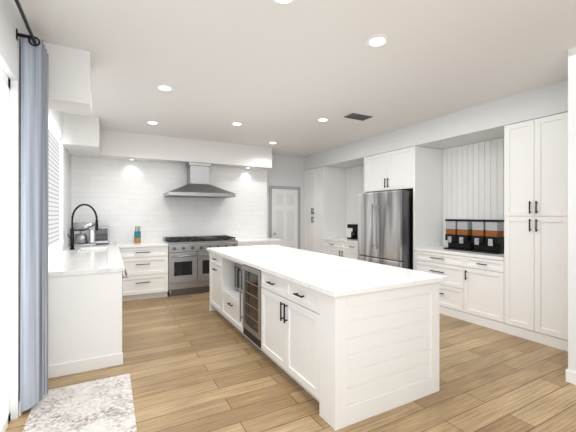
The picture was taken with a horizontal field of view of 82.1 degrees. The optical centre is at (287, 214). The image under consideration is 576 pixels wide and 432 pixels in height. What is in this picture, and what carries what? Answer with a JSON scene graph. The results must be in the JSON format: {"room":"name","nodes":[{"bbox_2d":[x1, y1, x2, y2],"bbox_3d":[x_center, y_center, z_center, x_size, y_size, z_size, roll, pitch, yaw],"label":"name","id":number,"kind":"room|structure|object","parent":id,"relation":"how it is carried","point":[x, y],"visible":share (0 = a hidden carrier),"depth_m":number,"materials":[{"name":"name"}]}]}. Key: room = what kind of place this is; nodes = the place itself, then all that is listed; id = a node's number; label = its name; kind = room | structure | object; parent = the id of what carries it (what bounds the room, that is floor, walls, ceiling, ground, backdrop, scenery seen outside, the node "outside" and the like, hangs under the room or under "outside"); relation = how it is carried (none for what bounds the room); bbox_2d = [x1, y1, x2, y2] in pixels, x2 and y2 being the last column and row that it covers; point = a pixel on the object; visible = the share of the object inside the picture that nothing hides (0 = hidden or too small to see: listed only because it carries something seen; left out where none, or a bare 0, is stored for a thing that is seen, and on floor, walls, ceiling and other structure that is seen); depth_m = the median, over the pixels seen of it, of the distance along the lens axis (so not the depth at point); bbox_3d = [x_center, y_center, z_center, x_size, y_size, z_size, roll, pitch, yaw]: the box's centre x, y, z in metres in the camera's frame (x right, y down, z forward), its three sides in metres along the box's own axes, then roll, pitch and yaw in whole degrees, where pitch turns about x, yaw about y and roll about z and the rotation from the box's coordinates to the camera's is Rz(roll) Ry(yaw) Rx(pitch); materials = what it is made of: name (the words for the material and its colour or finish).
{"room":"kitchen","nodes":[
{"label":"kitchen","id":0,"kind":"room"},
{"bbox_2d":[0,0,70,419],"bbox_3d":[-1.861,0.010,1.949,0.300,2.820,9.000,0,0,-28],"label":"wall","id":1,"kind":"structure","parent":0,"point":[10,47],"depth_m":2.30,"materials":[{"name":"white paint"}]},
{"bbox_2d":[0,66,9,431],"bbox_3d":[-1.346,0.245,1.102,0.120,2.350,2.620,0,0,-28],"label":"window","id":2,"kind":"structure","parent":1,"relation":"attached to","point":[4,250],"depth_m":2.22,"materials":[{"name":"white"}]},
{"bbox_2d":[14,0,48,412],"bbox_3d":[-1.075,0.054,0.965,0.146,2.669,3.720,0,0,-28],"label":"curtain","id":3,"kind":"object","parent":1,"relation":"hanging from","point":[34,237],"visible":1,"depth_m":2.37,"materials":[{"name":"blue fabric"}]},
{"bbox_2d":[48,119,63,253],"bbox_3d":[-2.746,-0.315,3.744,0.170,1.450,1.700,0,0,-28],"label":"window","id":4,"kind":"structure","parent":1,"relation":"in","point":[55,242],"depth_m":3.98,"materials":[{"name":"white"}]},
{"bbox_2d":[71,156,266,242],"bbox_3d":[-2.294,0.010,6.545,3.910,2.820,0.503,0,0,-28],"label":"wall","id":5,"kind":"structure","parent":0,"point":[123,198],"depth_m":6.20,"materials":[{"name":"white tile"}]},
{"bbox_2d":[164,162,235,197],"bbox_3d":[-1.672,-0.654,6.268,1.220,0.646,0.578,0,0,-28],"label":"range hood","id":6,"kind":"object","parent":5,"relation":"attached to","point":[198,185],"visible":1,"depth_m":6.19,"materials":[{"name":"silver metal"}]},
{"bbox_2d":[267,154,303,249],"bbox_3d":[0.268,0.010,8.103,2.080,2.820,0.200,0,0,-28],"label":"wall","id":7,"kind":"structure","parent":0,"point":[285,170],"depth_m":7.84,"materials":[{"name":"white paint"}]},
{"bbox_2d":[269,186,299,248],"bbox_3d":[-0.061,0.378,7.787,0.830,2.085,0.113,0,0,-28],"label":"door","id":8,"kind":"structure","parent":7,"relation":"attached to","point":[284,191],"depth_m":7.81,"materials":[{"name":"white wood"}]},
{"bbox_2d":[5,292,575,431],"bbox_3d":[0.618,1.470,3.346,5.990,0.100,9.100,0,0,-28],"label":"floor","id":9,"kind":"structure","parent":0,"point":[192,363],"depth_m":2.78,"materials":[{"name":"brown wood"}]},
{"bbox_2d":[22,373,136,431],"bbox_3d":[-1.139,1.416,1.749,0.660,0.008,2.360,0,0,-28],"label":"rug","id":10,"kind":"object","parent":9,"relation":"on","point":[104,405],"visible":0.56,"depth_m":2.39,"materials":[{"name":"beige fabric"}]},
{"bbox_2d":[48,271,123,378],"bbox_3d":[-2.037,0.980,3.302,0.669,0.880,0.728,0,0,-28],"label":"base cabinet","id":11,"kind":"object","parent":9,"relation":"on","point":[85,308],"depth_m":2.99,"materials":[{"name":"white wood"}]},
{"bbox_2d":[48,243,123,278],"bbox_3d":[-2.588,0.520,4.337,0.684,0.040,3.102,0,0,-28],"label":"countertop","id":12,"kind":"structure","parent":11,"relation":"on","point":[78,261],"depth_m":3.44,"materials":[{"name":"white stone"}]},
{"bbox_2d":[67,204,97,249],"bbox_3d":[-2.925,0.171,4.720,0.382,0.656,0.222,0,0,-28],"label":"faucet","id":13,"kind":"object","parent":12,"relation":"on","point":[71,236],"visible":1,"depth_m":4.71,"materials":[{"name":"black metal"}]},
{"bbox_2d":[73,222,95,245],"bbox_3d":[-3.251,0.311,5.291,0.372,0.375,0.200,0,0,-28],"label":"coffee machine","id":14,"kind":"object","parent":12,"relation":"on","point":[80,239],"visible":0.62,"depth_m":5.24,"materials":[{"name":"silver metal"}]},
{"bbox_2d":[88,247,107,250],"bbox_3d":[-2.780,0.644,4.732,0.374,0.232,0.755,0,0,-28],"label":"sink","id":15,"kind":"object","parent":12,"relation":"in","point":[89,248],"depth_m":5.05,"materials":[{"name":"white ceramic"}]},
{"bbox_2d":[95,226,108,244],"bbox_3d":[-3.159,0.349,5.612,0.220,0.300,0.291,0,0,-28],"label":"toaster oven","id":16,"kind":"object","parent":12,"relation":"on","point":[102,234],"visible":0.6,"depth_m":5.52,"materials":[{"name":"silver metal"}]},
{"bbox_2d":[115,241,167,300],"bbox_3d":[-2.543,0.960,5.732,0.794,0.920,0.692,0,0,-28],"label":"base cabinet","id":17,"kind":"object","parent":9,"relation":"on","point":[145,265],"visible":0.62,"depth_m":5.49,"materials":[{"name":"white wood"}]},
{"bbox_2d":[134,226,140,242],"bbox_3d":[-2.659,0.354,5.843,0.100,0.290,0.110,0,0,-28],"label":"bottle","id":18,"kind":"object","parent":17,"relation":"on","point":[137,236],"visible":1,"depth_m":5.80,"materials":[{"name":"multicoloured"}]},
{"bbox_2d":[163,235,237,296],"bbox_3d":[-1.633,0.920,6.195,1.240,1.000,0.728,0,0,-28],"label":"range","id":19,"kind":"object","parent":9,"relation":"on","point":[188,264],"visible":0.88,"depth_m":5.84,"materials":[{"name":"silver metal"}]},
{"bbox_2d":[235,237,280,245],"bbox_3d":[-0.694,0.960,6.732,0.916,0.920,0.692,0,0,-28],"label":"base cabinet","id":20,"kind":"object","parent":9,"relation":"on","point":[256,241],"visible":0.23,"depth_m":6.52,"materials":[{"name":"white wood"}]},
{"bbox_2d":[206,249,441,430],"bbox_3d":[0.011,0.978,3.769,1.095,0.884,3.100,0,0,-28],"label":"kitchen island","id":21,"kind":"object","parent":9,"relation":"on","point":[344,342],"depth_m":2.48,"materials":[{"name":"white wood"}]},
{"bbox_2d":[210,245,447,296],"bbox_3d":[0.032,0.516,3.792,1.122,0.040,3.190,0,0,-28],"label":"island countertop","id":22,"kind":"structure","parent":21,"relation":"on","point":[340,276],"depth_m":2.92,"materials":[{"name":"white stone"}]},
{"bbox_2d":[304,166,345,252],"bbox_3d":[0.858,0.176,7.834,0.690,2.487,0.826,0,0,-28],"label":"pantry cabinet","id":23,"kind":"object","parent":9,"relation":"on","point":[324,202],"visible":0.83,"depth_m":7.54,"materials":[{"name":"white wood"}]},
{"bbox_2d":[323,165,363,259],"bbox_3d":[1.371,0.176,6.886,0.690,2.487,1.326,0,0,-28],"label":"cabinet","id":24,"kind":"object","parent":9,"relation":"on","point":[345,247],"visible":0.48,"depth_m":7.28,"materials":[{"name":"white wood"}]},
{"bbox_2d":[347,224,357,239],"bbox_3d":[1.402,0.359,6.931,0.220,0.310,0.240,0,0,-28],"label":"coffee maker","id":25,"kind":"object","parent":24,"relation":"on","point":[354,233],"visible":0.75,"depth_m":6.88,"materials":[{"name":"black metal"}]},
{"bbox_2d":[358,190,412,269],"bbox_3d":[1.835,0.522,5.710,0.930,1.795,0.990,0,0,-28],"label":"fridge","id":26,"kind":"object","parent":9,"relation":"on","point":[385,227],"visible":0.6,"depth_m":5.33,"materials":[{"name":"grey metal"}]},
{"bbox_2d":[364,146,442,269],"bbox_3d":[1.966,0.176,5.786,0.690,2.487,1.170,0,0,-28],"label":"enclosure","id":27,"kind":"object","parent":9,"relation":"on","point":[417,171],"visible":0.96,"depth_m":5.33,"materials":[{"name":"white wood"}]},
{"bbox_2d":[415,138,503,331],"bbox_3d":[2.556,0.176,4.695,0.690,2.487,1.308,0,0,-28],"label":"built-in cabinet","id":28,"kind":"object","parent":9,"relation":"on","point":[471,289],"visible":0.62,"depth_m":4.68,"materials":[{"name":"white wood"}]},
{"bbox_2d":[444,219,473,250],"bbox_3d":[2.511,0.291,4.848,0.210,0.445,0.370,0,0,-28],"label":"dispenser","id":29,"kind":"object","parent":28,"relation":"on","point":[458,235],"visible":0.9,"depth_m":4.77,"materials":[{"name":"black metal"}]},
{"bbox_2d":[470,219,503,253],"bbox_3d":[2.707,0.291,4.487,0.210,0.445,0.370,0,0,-28],"label":"dispenser","id":30,"kind":"object","parent":28,"relation":"on","point":[487,236],"visible":0.98,"depth_m":4.41,"materials":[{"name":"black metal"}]},
{"bbox_2d":[504,112,567,351],"bbox_3d":[3.019,0.176,3.837,0.690,2.487,0.638,0,0,-28],"label":"tall cabinet","id":31,"kind":"object","parent":9,"relation":"on","point":[535,230],"visible":0.92,"depth_m":3.66,"materials":[{"name":"white wood"}]},
{"bbox_2d":[12,0,575,156],"bbox_3d":[0.618,-1.450,3.346,5.990,0.100,9.100,0,0,-28],"label":"ceiling","id":32,"kind":"structure","parent":0,"point":[264,72],"depth_m":3.00,"materials":[{"name":"white paint"}]},
{"bbox_2d":[43,42,91,114],"bbox_3d":[-1.968,-1.175,2.898,0.415,0.450,0.350,0,0,-28],"label":"ceiling beam","id":33,"kind":"structure","parent":32,"relation":"attached to","point":[70,81],"depth_m":2.79,"materials":[{"name":"white paint"}]},
{"bbox_2d":[146,121,158,124],"bbox_3d":[-2.058,-1.394,5.026,0.190,0.012,0.190,0,0,-28],"label":"recessed light","id":34,"kind":"object","parent":32,"relation":"in","point":[153,122],"visible":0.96,"depth_m":5.00,"materials":[{"name":"white"}]},
{"bbox_2d":[156,84,173,90],"bbox_3d":[-1.356,-1.394,3.643,0.190,0.012,0.190,0,0,-28],"label":"recessed light","id":35,"kind":"object","parent":32,"relation":"in","point":[163,87],"visible":0.96,"depth_m":3.62,"materials":[{"name":"white"}]},
{"bbox_2d":[63,113,271,169],"bbox_3d":[-1.807,-1.190,5.907,3.560,0.420,1.110,0,0,-28],"label":"soffit","id":36,"kind":"object","parent":32,"relation":"attached to","point":[85,136],"depth_m":5.82,"materials":[{"name":"white paint"}]},
{"bbox_2d":[231,122,242,125],"bbox_3d":[-0.785,-1.394,5.089,0.190,0.012,0.190,0,0,-28],"label":"recessed light","id":37,"kind":"object","parent":32,"relation":"in","point":[237,123],"visible":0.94,"depth_m":5.06,"materials":[{"name":"white"}]},
{"bbox_2d":[271,0,296,5],"bbox_3d":[-0.027,-1.394,2.111,0.190,0.012,0.190,0,0,-28],"label":"recessed light","id":38,"kind":"object","parent":32,"relation":"in","point":[283,2],"visible":1,"depth_m":2.17,"materials":[{"name":"white"}]},
{"bbox_2d":[317,118,328,121],"bbox_3d":[0.515,-1.394,4.871,0.190,0.012,0.190,0,0,-28],"label":"recessed light","id":39,"kind":"object","parent":32,"relation":"in","point":[322,119],"visible":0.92,"depth_m":4.84,"materials":[{"name":"white"}]},
{"bbox_2d":[344,113,371,120],"bbox_3d":[1.003,-1.390,4.726,0.360,0.020,0.200,0,0,-28],"label":"ceiling vent","id":40,"kind":"object","parent":32,"relation":"in","point":[355,116],"visible":1,"depth_m":4.70,"materials":[{"name":"grey metal"}]},
{"bbox_2d":[365,34,389,47],"bbox_3d":[0.720,-1.394,2.663,0.190,0.012,0.190,0,0,-28],"label":"recessed light","id":41,"kind":"object","parent":32,"relation":"in","point":[378,40],"visible":1,"depth_m":2.65,"materials":[{"name":"white"}]},
{"bbox_2d":[304,79,567,170],"bbox_3d":[1.999,-1.235,5.764,0.660,0.330,5.560,0,0,-28],"label":"soffit","id":42,"kind":"structure","parent":0,"point":[484,122],"depth_m":4.57,"materials":[{"name":"white paint"}]},
{"bbox_2d":[566,47,575,384],"bbox_3d":[3.026,0.010,3.074,1.412,2.820,0.174,0,0,-28],"label":"wall","id":43,"kind":"structure","parent":0,"point":[571,374],"depth_m":2.78,"materials":[{"name":"white paint"}]}
]}

